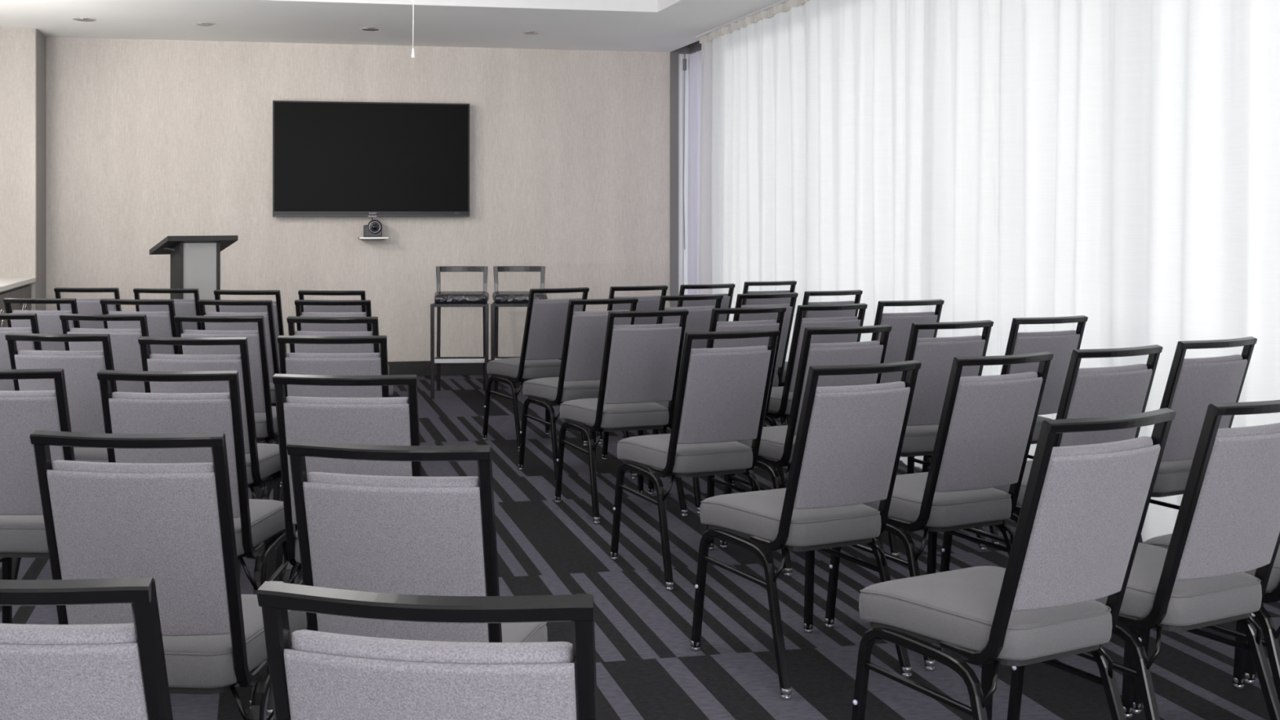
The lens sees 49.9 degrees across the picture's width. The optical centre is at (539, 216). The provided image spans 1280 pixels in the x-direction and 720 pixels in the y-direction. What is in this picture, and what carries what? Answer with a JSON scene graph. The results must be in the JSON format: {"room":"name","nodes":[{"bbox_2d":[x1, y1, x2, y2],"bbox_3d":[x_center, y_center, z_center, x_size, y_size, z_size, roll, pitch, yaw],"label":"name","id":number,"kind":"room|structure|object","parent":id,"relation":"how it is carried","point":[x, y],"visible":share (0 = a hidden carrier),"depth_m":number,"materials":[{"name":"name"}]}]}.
{"room":"conference room","nodes":[
{"label":"conference room","id":0,"kind":"room"},
{"bbox_2d":[0,27,35,310],"bbox_3d":[-4.204,-0.043,10.594,0.656,2.757,0.580,0,0,-11],"label":"wall","id":1,"kind":"structure","parent":0,"point":[17,46],"depth_m":10.35,"materials":[{"name":"beige paint"}]},
{"bbox_2d":[35,28,45,310],"bbox_3d":[-3.870,-0.043,10.611,0.006,2.756,0.477,0,0,-11],"label":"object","id":2,"kind":"structure","parent":1,"relation":"attached to","point":[40,39],"depth_m":10.57,"materials":[{"name":"grey paint"}]},
{"bbox_2d":[45,36,690,361],"bbox_3d":[-1.164,-0.114,11.453,5.644,2.897,0.100,0,0,-11],"label":"wall","id":3,"kind":"structure","parent":0,"point":[148,141],"depth_m":11.35,"materials":[{"name":"beige paint"}]},
{"bbox_2d":[272,100,469,217],"bbox_3d":[-1.386,-0.466,11.309,1.615,0.949,0.090,0,0,-11],"label":"television","id":4,"kind":"object","parent":3,"relation":"attached to","point":[331,158],"visible":1,"depth_m":11.27,"materials":[{"name":"black plastic"}]},
{"bbox_2d":[358,236,388,239],"bbox_3d":[-1.375,0.183,11.283,0.236,0.024,0.149,0,0,-11],"label":"wall shelf","id":5,"kind":"object","parent":3,"relation":"attached to","point":[359,237],"visible":1,"depth_m":11.22,"materials":[{"name":"white plastic"}]},
{"bbox_2d":[363,217,382,236],"bbox_3d":[-1.375,0.087,11.264,0.149,0.166,0.109,0,0,-11],"label":"camera","id":6,"kind":"object","parent":5,"relation":"on","point":[374,228],"visible":1,"depth_m":11.22,"materials":[{"name":"black plastic"}]},
{"bbox_2d":[387,358,561,376],"bbox_3d":[-1.394,1.272,11.348,5.144,0.125,0.014,0,0,-11],"label":"baseboard","id":7,"kind":"structure","parent":3,"relation":"attached to","point":[420,368],"depth_m":11.44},
{"bbox_2d":[670,48,678,306],"bbox_3d":[1.155,-0.114,11.917,0.074,2.897,0.110,0,0,-11],"label":"trim","id":8,"kind":"structure","parent":3,"relation":"attached to","point":[673,55],"depth_m":11.86,"materials":[{"name":"grey metal"}]},
{"bbox_2d":[678,53,685,295],"bbox_3d":[1.223,-0.037,11.931,0.065,2.745,0.110,0,0,-11],"label":"trim","id":9,"kind":"structure","parent":3,"relation":"attached to","point":[682,252],"depth_m":11.89,"materials":[{"name":"white metal"}]},
{"bbox_2d":[0,0,781,52],"bbox_3d":[-0.301,-1.672,4.279,5.806,0.500,14.507,0,0,-11],"label":"ceiling","id":10,"kind":"structure","parent":0,"point":[677,26],"depth_m":9.96,"materials":[{"name":"white paint"}]},
{"bbox_2d":[72,17,96,21],"bbox_3d":[-3.288,-1.450,9.882,0.164,0.068,0.164,0,0,-11],"label":"recessed light","id":11,"kind":"object","parent":10,"relation":"in","point":[73,19],"visible":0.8,"depth_m":9.88,"materials":[{"name":"silver metal"}]},
{"bbox_2d":[193,22,216,26],"bbox_3d":[-2.479,-1.450,10.130,0.164,0.068,0.164,0,0,-11],"label":"recessed light","id":12,"kind":"object","parent":10,"relation":"in","point":[195,24],"visible":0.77,"depth_m":10.12,"materials":[{"name":"silver metal"}]},
{"bbox_2d":[360,26,381,31],"bbox_3d":[-1.283,-1.450,10.371,0.164,0.068,0.164,0,0,-11],"label":"recessed light","id":13,"kind":"object","parent":10,"relation":"in","point":[369,28],"visible":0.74,"depth_m":10.36,"materials":[{"name":"silver metal"}]},
{"bbox_2d":[411,0,414,57],"bbox_3d":[-0.688,-1.286,7.411,0.019,0.858,0.018,0,0,-11],"label":"pull cord","id":14,"kind":"object","parent":10,"relation":"hanging from","point":[412,52],"visible":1,"depth_m":7.41,"materials":[{"name":"white plastic"}]},
{"bbox_2d":[520,31,542,34],"bbox_3d":[-0.067,-1.450,10.601,0.164,0.068,0.164,0,0,-11],"label":"recessed light","id":15,"kind":"object","parent":10,"relation":"in","point":[528,32],"visible":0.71,"depth_m":10.59,"materials":[{"name":"silver metal"}]},
{"bbox_2d":[695,0,789,38],"bbox_3d":[2.538,-1.415,4.466,0.055,0.014,12.950,0,0,-11],"label":"track","id":16,"kind":"object","parent":10,"relation":"attached to","point":[782,2],"visible":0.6,"depth_m":9.70,"materials":[{"name":"white metal"}]},
{"bbox_2d":[698,0,1001,468],"bbox_3d":[1.732,-0.041,8.558,0.106,2.728,4.450,0,0,-11],"label":"sheer curtain","id":17,"kind":"object","parent":16,"relation":"hanging from","point":[846,144],"visible":0.76,"depth_m":7.85,"materials":[{"name":"white fabric"}]},
{"bbox_2d":[999,0,1279,542],"bbox_3d":[3.050,-0.041,2.300,0.115,2.728,8.500,0,0,-11],"label":"sheer curtain","id":18,"kind":"object","parent":16,"relation":"hanging from","point":[1140,179],"visible":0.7,"depth_m":5.43,"materials":[{"name":"white fabric"}]},
{"bbox_2d":[0,374,1279,719],"bbox_3d":[-0.137,1.335,4.288,6.170,0.001,14.460,0,0,-11],"label":"floor","id":19,"kind":"structure","parent":0,"point":[647,668],"depth_m":4.58,"materials":[{"name":"carpet"}]},
{"bbox_2d":[0,289,10,327],"bbox_3d":[-3.871,0.916,8.986,0.652,0.835,0.926,0,0,-11],"label":"base cabinet","id":20,"kind":"object","parent":19,"relation":"on","point":[3,323],"visible":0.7,"depth_m":9.25,"materials":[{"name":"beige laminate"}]},
{"bbox_2d":[7,284,31,310],"bbox_3d":[-4.050,0.916,9.873,0.652,0.835,0.876,0,0,-11],"label":"base cabinet","id":21,"kind":"object","parent":19,"relation":"on","point":[22,291],"visible":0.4,"depth_m":9.91,"materials":[{"name":"beige laminate"}]},
{"bbox_2d":[0,313,41,391],"bbox_3d":[-2.280,0.872,6.047,0.453,0.926,0.606,0,0,7],"label":"banquet chair","id":22,"kind":"object","parent":19,"relation":"on","point":[5,363],"visible":0.09,"depth_m":5.79,"materials":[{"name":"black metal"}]},
{"bbox_2d":[0,368,75,623],"bbox_3d":[-1.452,0.872,3.938,0.453,0.926,0.606,0,0,3],"label":"banquet chair","id":23,"kind":"object","parent":19,"relation":"on","point":[22,526],"visible":0.42,"depth_m":3.71,"materials":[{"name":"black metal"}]},
{"bbox_2d":[3,297,79,351],"bbox_3d":[-2.463,0.872,7.086,0.453,0.926,0.606,0,0,7],"label":"banquet chair","id":24,"kind":"object","parent":19,"relation":"on","point":[49,322],"visible":0.08,"depth_m":6.83,"materials":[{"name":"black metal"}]},
{"bbox_2d":[4,333,117,579],"bbox_3d":[-1.654,0.872,5.036,0.453,0.926,0.606,0,0,6],"label":"banquet chair","id":25,"kind":"object","parent":19,"relation":"on","point":[81,368],"visible":0.21,"depth_m":4.79,"materials":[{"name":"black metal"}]},
{"bbox_2d":[0,577,173,719],"bbox_3d":[-0.590,0.872,1.823,0.453,0.926,0.606,0,0,7],"label":"banquet chair","id":26,"kind":"object","parent":19,"relation":"on","point":[107,671],"visible":1,"depth_m":1.56,"materials":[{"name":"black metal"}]},
{"bbox_2d":[53,287,121,328],"bbox_3d":[-2.579,0.872,8.100,0.453,0.926,0.606,0,0,4],"label":"banquet chair","id":27,"kind":"object","parent":19,"relation":"on","point":[85,305],"visible":0.09,"depth_m":7.84,"materials":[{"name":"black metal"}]},
{"bbox_2d":[59,313,151,392],"bbox_3d":[-1.790,0.872,5.977,0.453,0.926,0.606,0,0,8],"label":"banquet chair","id":28,"kind":"object","parent":19,"relation":"on","point":[126,349],"visible":0.15,"depth_m":5.72,"materials":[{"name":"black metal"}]},
{"bbox_2d":[99,298,178,354],"bbox_3d":[-1.953,0.872,7.006,0.453,0.926,0.606,0,0,7],"label":"banquet chair","id":29,"kind":"object","parent":19,"relation":"on","point":[160,324],"visible":0.17,"depth_m":6.75,"materials":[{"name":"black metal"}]},
{"bbox_2d":[133,288,201,333],"bbox_3d":[-2.097,0.872,8.012,0.453,0.926,0.606,0,0,5],"label":"banquet chair","id":30,"kind":"object","parent":19,"relation":"on","point":[182,307],"visible":0.14,"depth_m":7.75,"materials":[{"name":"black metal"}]},
{"bbox_2d":[29,430,306,719],"bbox_3d":[-0.760,0.872,2.856,0.453,0.926,0.606,0,0,5],"label":"banquet chair","id":31,"kind":"object","parent":19,"relation":"on","point":[172,524],"visible":0.61,"depth_m":2.63,"materials":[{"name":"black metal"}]},
{"bbox_2d":[149,235,238,311],"bbox_3d":[-2.365,0.733,9.341,0.486,1.205,0.390,0,0,-33],"label":"lectern","id":32,"kind":"object","parent":19,"relation":"on","point":[195,260],"visible":0.4,"depth_m":9.24,"materials":[{"name":"grey wood"}]},
{"bbox_2d":[97,369,294,711],"bbox_3d":[-0.974,0.872,3.890,0.453,0.926,0.606,0,0,3],"label":"banquet chair","id":33,"kind":"object","parent":19,"relation":"on","point":[257,522],"visible":0.34,"depth_m":3.65,"materials":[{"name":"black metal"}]},
{"bbox_2d":[137,336,297,582],"bbox_3d":[-1.154,0.872,4.900,0.453,0.926,0.606,0,0,5],"label":"banquet chair","id":34,"kind":"object","parent":19,"relation":"on","point":[262,460],"visible":0.37,"depth_m":4.66,"materials":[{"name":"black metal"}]},
{"bbox_2d":[173,315,279,501],"bbox_3d":[-1.300,0.872,5.896,0.453,0.926,0.606,0,0,5],"label":"banquet chair","id":35,"kind":"object","parent":19,"relation":"on","point":[265,415],"visible":0.38,"depth_m":5.66,"materials":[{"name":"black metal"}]},
{"bbox_2d":[197,299,282,487],"bbox_3d":[-1.456,0.872,6.954,0.453,0.926,0.606,0,0,8],"label":"banquet chair","id":36,"kind":"object","parent":19,"relation":"on","point":[268,318],"visible":0.16,"depth_m":6.70,"materials":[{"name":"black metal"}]},
{"bbox_2d":[213,289,284,372],"bbox_3d":[-1.596,0.872,7.846,0.453,0.926,0.606,0,0,6],"label":"banquet chair","id":37,"kind":"object","parent":19,"relation":"on","point":[277,305],"visible":0.15,"depth_m":7.58,"materials":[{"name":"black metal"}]},
{"bbox_2d":[273,335,389,581],"bbox_3d":[-0.709,0.872,4.949,0.453,0.926,0.606,0,0,0],"label":"banquet chair","id":38,"kind":"object","parent":19,"relation":"on","point":[296,363],"visible":0.19,"depth_m":4.69,"materials":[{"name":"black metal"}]},
{"bbox_2d":[286,315,380,353],"bbox_3d":[-0.826,0.872,5.839,0.453,0.926,0.606,0,0,4],"label":"banquet chair","id":39,"kind":"object","parent":19,"relation":"on","point":[291,320],"visible":0.1,"depth_m":5.58,"materials":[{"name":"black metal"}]},
{"bbox_2d":[266,373,421,719],"bbox_3d":[-0.490,0.872,3.800,0.453,0.926,0.606,0,0,3],"label":"banquet chair","id":40,"kind":"object","parent":19,"relation":"on","point":[385,421],"visible":0.27,"depth_m":3.55,"materials":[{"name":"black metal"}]},
{"bbox_2d":[294,299,393,395],"bbox_3d":[-0.999,0.872,6.952,0.453,0.926,0.606,0,0,3],"label":"banquet chair","id":41,"kind":"object","parent":19,"relation":"on","point":[300,326],"visible":0.12,"depth_m":6.69,"materials":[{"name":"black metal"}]},
{"bbox_2d":[297,289,390,397],"bbox_3d":[-1.123,0.872,7.809,0.453,0.926,0.606,0,0,6],"label":"banquet chair","id":42,"kind":"object","parent":19,"relation":"on","point":[322,308],"visible":0.09,"depth_m":7.54,"materials":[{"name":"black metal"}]},
{"bbox_2d":[286,440,547,642],"bbox_3d":[-0.234,0.872,2.723,0.453,0.926,0.606,0,0,9],"label":"banquet chair","id":43,"kind":"object","parent":19,"relation":"on","point":[398,535],"visible":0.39,"depth_m":2.48,"materials":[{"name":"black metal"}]},
{"bbox_2d":[256,581,597,719],"bbox_3d":[-0.088,0.872,1.758,0.453,0.926,0.606,0,0,8],"label":"banquet chair","id":44,"kind":"object","parent":19,"relation":"on","point":[324,675],"visible":1,"depth_m":1.49,"materials":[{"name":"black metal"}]},
{"bbox_2d":[430,266,488,399],"bbox_3d":[-0.596,0.860,10.258,0.430,0.951,0.540,0,0,-2],"label":"bar stool","id":45,"kind":"object","parent":19,"relation":"on","point":[442,299],"visible":0.99,"depth_m":10.00,"materials":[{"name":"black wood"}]},
{"bbox_2d":[490,266,547,399],"bbox_3d":[-0.156,0.860,10.276,0.430,0.951,0.540,0,0,-2],"label":"bar stool","id":46,"kind":"object","parent":19,"relation":"on","point":[501,299],"visible":0.7,"depth_m":10.09,"materials":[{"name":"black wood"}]},
{"bbox_2d":[482,287,589,452],"bbox_3d":[-0.009,0.872,8.021,0.453,0.926,0.606,0,0,-28],"label":"banquet chair","id":47,"kind":"object","parent":19,"relation":"on","point":[542,346],"visible":0.66,"depth_m":7.83,"materials":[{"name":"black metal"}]},
{"bbox_2d":[518,297,638,485],"bbox_3d":[0.210,0.872,7.029,0.453,0.926,0.606,0,0,-24],"label":"banquet chair","id":48,"kind":"object","parent":19,"relation":"on","point":[584,343],"visible":0.6,"depth_m":6.83,"materials":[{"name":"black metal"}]},
{"bbox_2d":[565,284,667,444],"bbox_3d":[0.474,0.872,8.272,0.453,0.926,0.606,0,0,-24],"label":"banquet chair","id":49,"kind":"object","parent":19,"relation":"on","point":[651,303],"visible":0.15,"depth_m":8.04,"materials":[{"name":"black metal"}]},
{"bbox_2d":[554,309,688,524],"bbox_3d":[0.382,0.872,6.189,0.453,0.926,0.606,0,0,-20],"label":"banquet chair","id":50,"kind":"object","parent":19,"relation":"on","point":[641,365],"visible":0.95,"depth_m":6.01,"materials":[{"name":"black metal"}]},
{"bbox_2d":[601,293,723,469],"bbox_3d":[0.673,0.872,7.345,0.453,0.926,0.606,0,0,-27],"label":"banquet chair","id":51,"kind":"object","parent":19,"relation":"on","point":[699,317],"visible":0.15,"depth_m":7.12,"materials":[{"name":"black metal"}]},
{"bbox_2d":[610,328,779,591],"bbox_3d":[0.593,0.872,5.138,0.453,0.926,0.606,0,0,-22],"label":"banquet chair","id":52,"kind":"object","parent":19,"relation":"on","point":[722,396],"visible":0.96,"depth_m":4.96,"materials":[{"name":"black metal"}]},
{"bbox_2d":[677,283,735,321],"bbox_3d":[0.900,0.872,8.480,0.453,0.926,0.606,0,0,-25],"label":"banquet chair","id":53,"kind":"object","parent":19,"relation":"on","point":[726,300],"visible":0.12,"depth_m":8.23,"materials":[{"name":"grey fabric"}]},
{"bbox_2d":[647,306,786,514],"bbox_3d":[0.840,0.872,6.389,0.453,0.926,0.606,0,0,-23],"label":"banquet chair","id":54,"kind":"object","parent":19,"relation":"on","point":[715,326],"visible":0.21,"depth_m":6.15,"materials":[{"name":"black metal"}]},
{"bbox_2d":[733,292,798,425],"bbox_3d":[1.101,0.872,7.514,0.453,0.926,0.606,0,0,-25],"label":"banquet chair","id":55,"kind":"object","parent":19,"relation":"on","point":[788,314],"visible":0.27,"depth_m":7.34,"materials":[{"name":"black metal"}]},
{"bbox_2d":[741,280,796,305],"bbox_3d":[1.348,0.872,8.855,0.453,0.926,0.606,0,0,-23],"label":"banquet chair","id":56,"kind":"object","parent":19,"relation":"on","point":[773,300],"visible":0.12,"depth_m":8.59,"materials":[{"name":"grey fabric"}]},
{"bbox_2d":[732,302,867,488],"bbox_3d":[1.257,0.872,6.599,0.453,0.926,0.606,0,0,-23],"label":"banquet chair","id":57,"kind":"object","parent":19,"relation":"on","point":[781,397],"visible":0.36,"depth_m":6.37,"materials":[{"name":"black metal"}]},
{"bbox_2d":[690,360,921,700],"bbox_3d":[0.795,0.872,4.044,0.453,0.926,0.606,0,0,-26],"label":"banquet chair","id":58,"kind":"object","parent":19,"relation":"on","point":[849,441],"visible":1,"depth_m":3.87,"materials":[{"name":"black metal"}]},
{"bbox_2d":[720,324,892,576],"bbox_3d":[1.047,0.872,5.332,0.453,0.926,0.606,0,0,-23],"label":"banquet chair","id":59,"kind":"object","parent":19,"relation":"on","point":[777,443],"visible":0.36,"depth_m":5.11,"materials":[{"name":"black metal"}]},
{"bbox_2d":[774,289,862,425],"bbox_3d":[1.508,0.872,7.770,0.453,0.926,0.606,0,0,-24],"label":"banquet chair","id":60,"kind":"object","parent":19,"relation":"on","point":[851,313],"visible":0.14,"depth_m":7.52,"materials":[{"name":"black metal"}]},
{"bbox_2d":[871,299,944,462],"bbox_3d":[1.711,0.872,6.912,0.453,0.926,0.606,0,0,-22],"label":"banquet chair","id":61,"kind":"object","parent":19,"relation":"on","point":[900,322],"visible":0.28,"depth_m":6.67,"materials":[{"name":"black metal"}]},
{"bbox_2d":[824,351,1053,671],"bbox_3d":[1.259,0.872,4.285,0.453,0.926,0.606,0,0,-26],"label":"banquet chair","id":62,"kind":"object","parent":19,"relation":"on","point":[987,424],"visible":0.82,"depth_m":4.10,"materials":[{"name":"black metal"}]},
{"bbox_2d":[886,320,993,557],"bbox_3d":[1.507,0.872,5.561,0.453,0.926,0.606,0,0,-22],"label":"banquet chair","id":63,"kind":"object","parent":19,"relation":"on","point":[936,355],"visible":0.43,"depth_m":5.34,"materials":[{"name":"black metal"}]},
{"bbox_2d":[921,315,1088,544],"bbox_3d":[1.977,0.872,5.811,0.453,0.926,0.606,0,0,-23],"label":"banquet chair","id":64,"kind":"object","parent":19,"relation":"on","point":[1061,344],"visible":0.35,"depth_m":5.59,"materials":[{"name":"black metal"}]},
{"bbox_2d":[851,408,1176,719],"bbox_3d":[1.056,0.872,3.058,0.453,0.926,0.606,0,0,-28],"label":"banquet chair","id":65,"kind":"object","parent":19,"relation":"on","point":[1084,508],"visible":1,"depth_m":2.90,"materials":[{"name":"grey fabric"}]},
{"bbox_2d":[939,344,1162,572],"bbox_3d":[1.688,0.872,4.505,0.453,0.926,0.606,0,0,-27],"label":"banquet chair","id":66,"kind":"object","parent":19,"relation":"on","point":[1122,390],"visible":0.24,"depth_m":4.27,"materials":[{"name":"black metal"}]},
{"bbox_2d":[1006,400,1279,719],"bbox_3d":[1.511,0.872,3.298,0.453,0.926,0.606,0,0,-27],"label":"banquet chair","id":67,"kind":"object","parent":19,"relation":"on","point":[1227,525],"visible":0.77,"depth_m":3.11,"materials":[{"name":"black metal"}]},
{"bbox_2d":[1138,336,1257,542],"bbox_3d":[2.138,0.872,4.792,0.453,0.926,0.606,0,0,-28],"label":"banquet chair","id":68,"kind":"object","parent":19,"relation":"on","point":[1192,384],"visible":0.37,"depth_m":4.57,"materials":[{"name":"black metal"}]},
{"bbox_2d":[1133,533,1279,714],"bbox_3d":[1.925,0.872,3.525,0.453,0.926,0.606,0,0,-27],"label":"banquet chair","id":69,"kind":"object","parent":19,"relation":"on","point":[1270,641],"visible":0.29,"depth_m":3.41,"materials":[{"name":"black metal"}]},
{"bbox_2d":[1244,602,1263,684],"bbox_3d":[2.352,0.872,3.759,0.453,0.926,0.606,0,0,-27],"label":"banquet chair","id":70,"kind":"object","parent":19,"relation":"on","point":[1250,670],"visible":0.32,"depth_m":3.90,"materials":[{"name":"black metal"}]},
{"bbox_3d":[-3.502,0.916,7.163,0.652,0.835,0.926,0,0,-11],"label":"base cabinet","id":71,"kind":"object","parent":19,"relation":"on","visible":0},
{"bbox_2d":[0,277,35,292],"bbox_3d":[-3.775,0.480,8.483,0.659,0.034,3.726,0,0,-11],"label":"countertop","id":72,"kind":"structure","parent":71,"relation":"on","point":[6,283],"depth_m":9.76,"materials":[{"name":"white stone"}]},
{"bbox_2d":[688,40,701,53],"bbox_3d":[2.870,-1.481,4.920,0.325,0.162,14.507,0,0,-11],"label":"wall","id":73,"kind":"structure","parent":0,"point":[695,46],"depth_m":11.75,"materials":[{"name":"grey paint"}]},
{"bbox_2d":[688,50,701,294],"bbox_3d":[1.418,-0.039,11.167,0.037,2.708,1.330,0,0,-11],"label":"drape","id":74,"kind":"object","parent":73,"relation":"hanging from","point":[695,59],"visible":0.16,"depth_m":11.67,"materials":[{"name":"white fabric"}]},
{"bbox_3d":[2.787,-1.612,4.903,0.494,0.100,14.507,0,0,-11],"label":"ceiling","id":75,"kind":"structure","parent":0,"visible":0},
{"bbox_2d":[682,46,686,249],"bbox_3d":[1.246,-0.635,11.780,0.028,1.840,0.024,0,0,-11],"label":"wand","id":76,"kind":"object","parent":75,"relation":"hanging from","point":[684,60],"visible":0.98,"depth_m":11.78,"materials":[{"name":"grey plastic"}]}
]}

